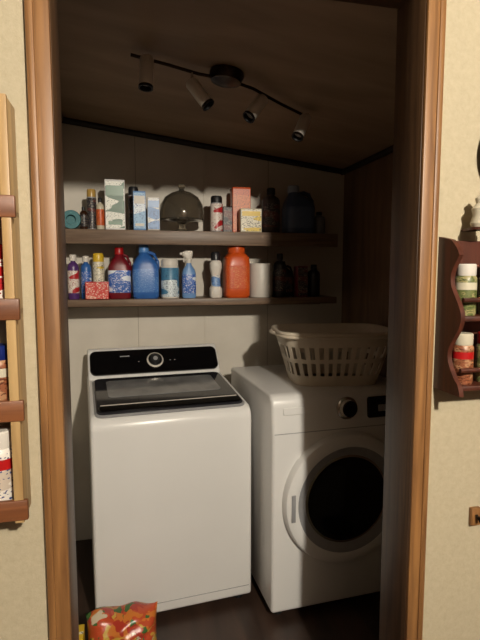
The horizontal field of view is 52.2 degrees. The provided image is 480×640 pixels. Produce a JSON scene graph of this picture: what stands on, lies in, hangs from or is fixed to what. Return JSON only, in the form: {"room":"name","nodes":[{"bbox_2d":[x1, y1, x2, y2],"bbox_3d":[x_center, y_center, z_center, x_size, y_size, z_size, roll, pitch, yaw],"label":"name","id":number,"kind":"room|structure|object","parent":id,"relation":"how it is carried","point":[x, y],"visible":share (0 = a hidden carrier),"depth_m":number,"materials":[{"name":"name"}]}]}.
{"room":"kitchen","nodes":[
{"label":"kitchen","id":0,"kind":"room"},
{"bbox_2d":[62,123,343,540],"bbox_3d":[-0.173,0.000,2.917,1.830,2.500,0.104,-1,6,-13],"label":"wall","id":1,"kind":"structure","parent":0,"point":[241,336],"depth_m":2.80,"materials":[{"name":"white paint"}]},
{"bbox_2d":[65,229,337,246],"bbox_3d":[-0.199,-0.438,2.678,1.460,0.072,0.267,-1,6,-13],"label":"wall shelf","id":2,"kind":"object","parent":1,"relation":"attached to","point":[73,236],"visible":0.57,"depth_m":2.54,"materials":[{"name":"brown wood"}]},
{"bbox_2d":[65,210,80,228],"bbox_3d":[-0.840,-0.499,2.438,0.096,0.096,0.024,-1,6,-13],"label":"tape roll","id":3,"kind":"object","parent":2,"relation":"on","point":[72,218],"visible":0.8,"depth_m":2.43,"materials":[{"name":"teal plastic"}]},
{"bbox_2d":[80,207,87,228],"bbox_3d":[-0.787,-0.512,2.470,0.038,0.115,0.038,-1,6,-13],"label":"glass bottle","id":4,"kind":"object","parent":2,"relation":"on","point":[83,214],"visible":0.91,"depth_m":2.46,"materials":[{"name":"brown glass"}]},
{"bbox_2d":[86,189,96,228],"bbox_3d":[-0.755,-0.559,2.493,0.048,0.205,0.048,-1,6,-13],"label":"aerosol can","id":5,"kind":"object","parent":2,"relation":"on","point":[91,193],"visible":0.73,"depth_m":2.47,"materials":[{"name":"black metal"}]},
{"bbox_2d":[96,198,104,228],"bbox_3d":[-0.706,-0.535,2.476,0.040,0.160,0.040,-1,6,-13],"label":"bottle","id":6,"kind":"object","parent":2,"relation":"on","point":[100,220],"visible":0.95,"depth_m":2.46,"materials":[{"name":"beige plastic"}]},
{"bbox_2d":[104,179,125,229],"bbox_3d":[-0.640,-0.584,2.506,0.098,0.251,0.092,-2,6,-16],"label":"carton","id":7,"kind":"object","parent":2,"relation":"on","point":[114,190],"visible":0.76,"depth_m":2.46,"materials":[{"name":"white cardboard"}]},
{"bbox_2d":[128,186,137,229],"bbox_3d":[-0.564,-0.585,2.597,0.056,0.235,0.056,-1,6,-13],"label":"aerosol can","id":8,"kind":"object","parent":2,"relation":"on","point":[131,189],"visible":0.48,"depth_m":2.57,"materials":[{"name":"black metal"}]},
{"bbox_2d":[133,191,145,229],"bbox_3d":[-0.514,-0.556,2.507,0.062,0.196,0.062,-1,6,-13],"label":"carton","id":9,"kind":"object","parent":2,"relation":"on","point":[139,197],"visible":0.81,"depth_m":2.48,"materials":[{"name":"blue cardboard"}]},
{"bbox_2d":[147,196,159,229],"bbox_3d":[-0.446,-0.545,2.523,0.062,0.171,0.062,-1,6,-13],"label":"carton","id":10,"kind":"object","parent":2,"relation":"on","point":[153,203],"visible":0.84,"depth_m":2.49,"materials":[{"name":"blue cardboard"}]},
{"bbox_2d":[160,184,204,230],"bbox_3d":[-0.312,-0.598,2.628,0.244,0.256,0.244,-1,6,-13],"label":"cake dome","id":11,"kind":"object","parent":2,"relation":"on","point":[181,207],"visible":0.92,"depth_m":2.54,"materials":[{"name":"clear glass"}]},
{"bbox_2d":[210,196,222,231],"bbox_3d":[-0.126,-0.564,2.618,0.066,0.190,0.066,-1,6,-13],"label":"spray can","id":12,"kind":"object","parent":2,"relation":"on","point":[216,206],"visible":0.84,"depth_m":2.59,"materials":[{"name":"white metal"}]},
{"bbox_2d":[223,206,231,231],"bbox_3d":[-0.077,-0.547,2.692,0.050,0.141,0.101,-1,6,-13],"label":"box","id":13,"kind":"object","parent":2,"relation":"on","point":[227,211],"visible":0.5,"depth_m":2.64,"materials":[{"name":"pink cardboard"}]},
{"bbox_2d":[230,187,250,231],"bbox_3d":[0.002,-0.605,2.725,0.100,0.251,0.091,-1,6,-10],"label":"carton","id":14,"kind":"object","parent":2,"relation":"on","point":[240,197],"visible":0.51,"depth_m":2.68,"materials":[{"name":"cardboard"}]},
{"bbox_2d":[238,208,261,231],"bbox_3d":[0.054,-0.534,2.640,0.115,0.126,0.072,-1,6,-11],"label":"carton","id":15,"kind":"object","parent":2,"relation":"on","point":[249,219],"visible":0.85,"depth_m":2.61,"materials":[{"name":"beige cardboard"}]},
{"bbox_2d":[262,188,279,232],"bbox_3d":[0.171,-0.604,2.724,0.101,0.250,0.101,-1,6,-13],"label":"bottle","id":16,"kind":"object","parent":2,"relation":"on","point":[270,203],"visible":0.94,"depth_m":2.69,"materials":[{"name":"plastic"}]},
{"bbox_2d":[282,185,314,232],"bbox_3d":[0.333,-0.619,2.771,0.178,0.270,0.131,-1,6,-13],"label":"jug","id":17,"kind":"object","parent":2,"relation":"on","point":[298,211],"visible":0.93,"depth_m":2.71,"materials":[{"name":"plastic"}]},
{"bbox_2d":[314,212,324,233],"bbox_3d":[0.452,-0.552,2.804,0.071,0.130,0.071,-1,6,-13],"label":"bottle","id":18,"kind":"object","parent":2,"relation":"on","point":[319,219],"visible":0.77,"depth_m":2.77,"materials":[{"name":"black plastic"}]},
{"bbox_2d":[68,295,336,307],"bbox_3d":[-0.199,-0.099,2.710,1.460,0.055,0.267,-1,6,-13],"label":"wall shelf","id":19,"kind":"object","parent":1,"relation":"attached to","point":[199,300],"visible":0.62,"depth_m":2.58,"materials":[{"name":"brown wood"}]},
{"bbox_2d":[67,254,79,298],"bbox_3d":[-0.845,-0.218,2.484,0.057,0.225,0.057,-1,6,-13],"label":"bottle","id":20,"kind":"object","parent":19,"relation":"on","point":[72,268],"visible":1,"depth_m":2.46,"materials":[{"name":"purple plastic"}]},
{"bbox_2d":[80,256,91,298],"bbox_3d":[-0.796,-0.221,2.537,0.054,0.220,0.054,-1,6,-13],"label":"bottle","id":21,"kind":"object","parent":19,"relation":"on","point":[86,273],"visible":0.82,"depth_m":2.52,"materials":[{"name":"plastic"}]},
{"bbox_2d":[85,282,108,299],"bbox_3d":[-0.724,-0.150,2.487,0.115,0.089,0.061,-1,6,-13],"label":"carton","id":22,"kind":"object","parent":19,"relation":"on","point":[93,290],"visible":1,"depth_m":2.46,"materials":[{"name":"cardboard"}]},
{"bbox_2d":[92,253,104,281],"bbox_3d":[-0.744,-0.232,2.579,0.060,0.235,0.060,-1,6,-13],"label":"can","id":23,"kind":"object","parent":22,"relation":"on","point":[98,258],"visible":0.73,"depth_m":2.55,"materials":[{"name":"white metal"}]},
{"bbox_2d":[108,247,131,298],"bbox_3d":[-0.626,-0.245,2.553,0.121,0.265,0.101,-1,6,-13],"label":"detergent jug","id":24,"kind":"object","parent":19,"relation":"on","point":[119,268],"visible":0.97,"depth_m":2.51,"materials":[{"name":"red plastic"}]},
{"bbox_2d":[132,245,159,298],"bbox_3d":[-0.495,-0.254,2.578,0.142,0.278,0.121,-1,6,-13],"label":"detergent jug","id":25,"kind":"object","parent":19,"relation":"on","point":[145,268],"visible":0.98,"depth_m":2.53,"materials":[{"name":"blue plastic"}]},
{"bbox_2d":[161,259,178,297],"bbox_3d":[-0.372,-0.220,2.604,0.096,0.205,0.096,-1,6,-13],"label":"tub","id":26,"kind":"object","parent":19,"relation":"on","point":[169,267],"visible":0.99,"depth_m":2.56,"materials":[{"name":"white plastic"}]},
{"bbox_2d":[180,251,195,297],"bbox_3d":[-0.278,-0.243,2.614,0.084,0.250,0.052,-1,6,-13],"label":"spray bottle","id":27,"kind":"object","parent":19,"relation":"on","point":[188,273],"visible":0.99,"depth_m":2.60,"materials":[{"name":"blue plastic"}]},
{"bbox_2d":[209,252,221,297],"bbox_3d":[-0.131,-0.244,2.647,0.068,0.245,0.060,-1,6,-13],"label":"bottle","id":28,"kind":"object","parent":19,"relation":"on","point":[215,291],"visible":1,"depth_m":2.63,"materials":[{"name":"white plastic"}]},
{"bbox_2d":[223,246,249,297],"bbox_3d":[-0.021,-0.262,2.677,0.138,0.275,0.126,-1,6,-13],"label":"detergent jug","id":29,"kind":"object","parent":19,"relation":"on","point":[236,264],"visible":0.99,"depth_m":2.62,"materials":[{"name":"plastic"}]},
{"bbox_2d":[249,263,271,296],"bbox_3d":[0.116,-0.221,2.728,0.128,0.184,0.128,-1,6,-13],"label":"paper towel roll","id":30,"kind":"object","parent":19,"relation":"on","point":[260,273],"visible":0.98,"depth_m":2.67,"materials":[{"name":"white paper"}]},
{"bbox_2d":[273,253,285,296],"bbox_3d":[0.222,-0.250,2.739,0.073,0.240,0.073,-1,6,-13],"label":"bottle","id":31,"kind":"object","parent":19,"relation":"on","point":[279,267],"visible":1,"depth_m":2.71,"materials":[{"name":"grey plastic"}]},
{"bbox_2d":[283,261,293,295],"bbox_3d":[0.262,-0.240,2.842,0.094,0.200,0.081,-1,6,-13],"label":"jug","id":32,"kind":"object","parent":19,"relation":"on","point":[289,273],"visible":0.37,"depth_m":2.81,"materials":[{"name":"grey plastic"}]},
{"bbox_2d":[293,266,307,296],"bbox_3d":[0.341,-0.217,2.759,0.060,0.171,0.071,-1,6,-13],"label":"carton","id":33,"kind":"object","parent":19,"relation":"on","point":[300,272],"visible":1,"depth_m":2.73,"materials":[{"name":"cardboard"}]},
{"bbox_2d":[307,265,319,296],"bbox_3d":[0.419,-0.226,2.797,0.073,0.180,0.073,-1,6,-13],"label":"bottle","id":34,"kind":"object","parent":19,"relation":"on","point":[313,274],"visible":0.91,"depth_m":2.77,"materials":[{"name":"grey plastic"}]},
{"bbox_2d":[62,117,344,174],"bbox_3d":[-0.158,-0.973,2.762,1.634,0.233,0.034,-1,6,-13],"label":"trim","id":35,"kind":"structure","parent":1,"relation":"attached to","point":[70,121],"depth_m":2.73,"materials":[{"name":"brown wood"}]},
{"bbox_2d":[58,0,397,168],"bbox_3d":[0.018,-0.941,1.996,1.630,0.259,1.600,-1,6,-13],"label":"ceiling","id":36,"kind":"structure","parent":0,"point":[332,62],"depth_m":1.76,"materials":[{"name":"brown wood"}]},
{"bbox_2d":[130,53,310,141],"bbox_3d":[-0.011,-0.827,1.829,0.773,0.206,0.149,-3,6,-31],"label":"track light","id":37,"kind":"object","parent":36,"relation":"attached to","point":[221,75],"visible":1,"depth_m":1.75,"materials":[{"name":"brown metal"}]},
{"bbox_2d":[76,539,379,639],"bbox_3d":[0.122,1.538,0.511,4.400,0.100,5.250,-1,6,-13],"label":"floor","id":38,"kind":"structure","parent":0,"point":[249,616],"depth_m":2.19,"materials":[{"name":"brown wood"}]},
{"bbox_2d":[79,624,84,639],"bbox_3d":[-0.645,1.286,1.912,0.070,0.131,0.101,-1,6,-13],"label":"carton","id":39,"kind":"object","parent":38,"relation":"on","point":[82,626],"visible":0.44,"depth_m":1.93,"materials":[{"name":"cardboard"}]},
{"bbox_2d":[86,601,157,639],"bbox_3d":[-0.467,1.245,1.951,0.280,0.203,0.177,-1,6,-13],"label":"snack bag","id":40,"kind":"object","parent":38,"relation":"on","point":[135,620],"visible":1,"depth_m":1.92,"materials":[{"name":"plastic"}]},
{"bbox_2d":[87,343,250,611],"bbox_3d":[-0.381,0.733,2.450,0.700,1.131,0.672,-2,6,-18],"label":"washing machine","id":41,"kind":"object","parent":38,"relation":"on","point":[170,435],"visible":0.97,"depth_m":2.16,"materials":[{"name":"white metal"}]},
{"bbox_2d":[231,364,386,613],"bbox_3d":[0.379,0.788,2.507,0.685,1.010,0.740,-2,6,-16],"label":"dryer","id":42,"kind":"object","parent":38,"relation":"on","point":[317,453],"visible":0.83,"depth_m":2.16,"materials":[{"name":"white metal"}]},
{"bbox_2d":[269,323,387,386],"bbox_3d":[0.445,0.164,2.387,0.612,0.255,0.448,0,6,-5],"label":"laundry basket","id":43,"kind":"object","parent":42,"relation":"on","point":[315,338],"visible":0.91,"depth_m":2.24,"materials":[{"name":"plastic"}]},
{"bbox_2d":[0,0,479,639],"bbox_3d":[-0.066,0.067,1.187,4.200,2.700,0.120,-1,6,-13],"label":"wall","id":44,"kind":"structure","parent":0,"point":[451,610],"depth_m":1.21,"materials":[{"name":"paint"}]},
{"bbox_2d":[0,93,30,522],"bbox_3d":[-0.643,-0.005,0.938,0.428,0.830,0.088,-1,6,-13],"label":"spice rack","id":45,"kind":"object","parent":44,"relation":"attached to","point":[13,410],"visible":1,"depth_m":0.96,"materials":[{"name":"brown wood"}]},
{"bbox_2d":[0,244,4,297],"bbox_3d":[-0.488,-0.087,0.971,0.054,0.125,0.054,-1,6,-13],"label":"spice jar","id":46,"kind":"object","parent":45,"relation":"in","point":[2,293],"visible":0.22,"depth_m":0.96,"materials":[{"name":"red plastic"}]},
{"bbox_2d":[0,343,8,400],"bbox_3d":[-0.488,0.112,0.991,0.054,0.125,0.054,-1,6,-13],"label":"spice jar","id":47,"kind":"object","parent":45,"relation":"in","point":[4,381],"visible":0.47,"depth_m":0.97,"materials":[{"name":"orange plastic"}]},
{"bbox_2d":[0,425,13,500],"bbox_3d":[-0.494,0.299,1.007,0.066,0.155,0.066,-1,6,-13],"label":"spice jar","id":48,"kind":"object","parent":45,"relation":"in","point":[6,467],"visible":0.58,"depth_m":0.99,"materials":[{"name":"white plastic"}]},
{"bbox_2d":[433,237,479,396],"bbox_3d":[0.686,-0.016,1.239,0.360,0.385,0.103,-1,6,-13],"label":"spice rack","id":49,"kind":"object","parent":44,"relation":"attached to","point":[451,320],"visible":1,"depth_m":1.21,"materials":[{"name":"brown wood"}]},
{"bbox_2d":[452,332,473,384],"bbox_3d":[0.554,0.094,1.222,0.052,0.125,0.052,-1,6,-13],"label":"spice jar","id":50,"kind":"object","parent":49,"relation":"in","point":[463,349],"visible":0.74,"depth_m":1.20,"materials":[{"name":"glass"}]},
{"bbox_2d":[455,264,477,315],"bbox_3d":[0.554,-0.075,1.206,0.052,0.125,0.052,-1,6,-13],"label":"spice jar","id":51,"kind":"object","parent":49,"relation":"in","point":[465,278],"visible":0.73,"depth_m":1.18,"materials":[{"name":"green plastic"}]},
{"bbox_2d":[461,195,479,231],"bbox_3d":[0.585,-0.265,1.204,0.056,0.089,0.078,-1,6,-13],"label":"figurine","id":52,"kind":"object","parent":49,"relation":"on","point":[475,221],"visible":1,"depth_m":1.19,"materials":[{"name":"white ceramic"}]},
{"bbox_2d":[474,331,479,381],"bbox_3d":[0.623,0.093,1.238,0.052,0.125,0.052,-1,6,-13],"label":"spice jar","id":53,"kind":"object","parent":49,"relation":"in","point":[477,348],"visible":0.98,"depth_m":1.23,"materials":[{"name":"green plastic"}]},
{"bbox_2d":[477,277,479,313],"bbox_3d":[0.623,-0.076,1.222,0.052,0.125,0.052,-1,6,-13],"label":"spice jar","id":54,"kind":"object","parent":49,"relation":"in","point":[478,304],"visible":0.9,"depth_m":1.23,"materials":[{"name":"green glass"}]},
{"bbox_2d":[469,506,479,525],"bbox_3d":[0.638,0.531,1.316,0.030,0.050,0.034,-1,6,-13],"label":"coat hook","id":55,"kind":"object","parent":44,"relation":"attached to","point":[474,512],"visible":1,"depth_m":1.32,"materials":[{"name":"brown wood"}]},
{"bbox_2d":[341,153,392,377],"bbox_3d":[0.861,0.061,2.288,0.100,2.500,1.600,-1,6,-13],"label":"wall","id":56,"kind":"structure","parent":0,"point":[367,188],"depth_m":2.70,"materials":[{"name":"brown wood"}]},
{"bbox_2d":[340,145,392,174],"bbox_3d":[0.798,-0.818,2.189,0.034,0.034,1.600,-1,6,-13],"label":"trim","id":57,"kind":"structure","parent":56,"relation":"attached to","point":[389,150],"depth_m":2.62,"materials":[{"name":"brown wood"}]},
{"bbox_3d":[0.015,-1.048,1.099,0.881,0.465,0.120,-1,6,-13],"label":"wall","id":58,"kind":"structure","parent":0,"visible":0},
{"bbox_2d":[24,0,446,639],"bbox_3d":[0.017,0.282,1.219,0.937,2.265,0.145,-1,6,-13],"label":"door frame","id":59,"kind":"structure","parent":58,"relation":"in","point":[421,24],"depth_m":1.20,"materials":[{"name":"brown wood"}]}
]}

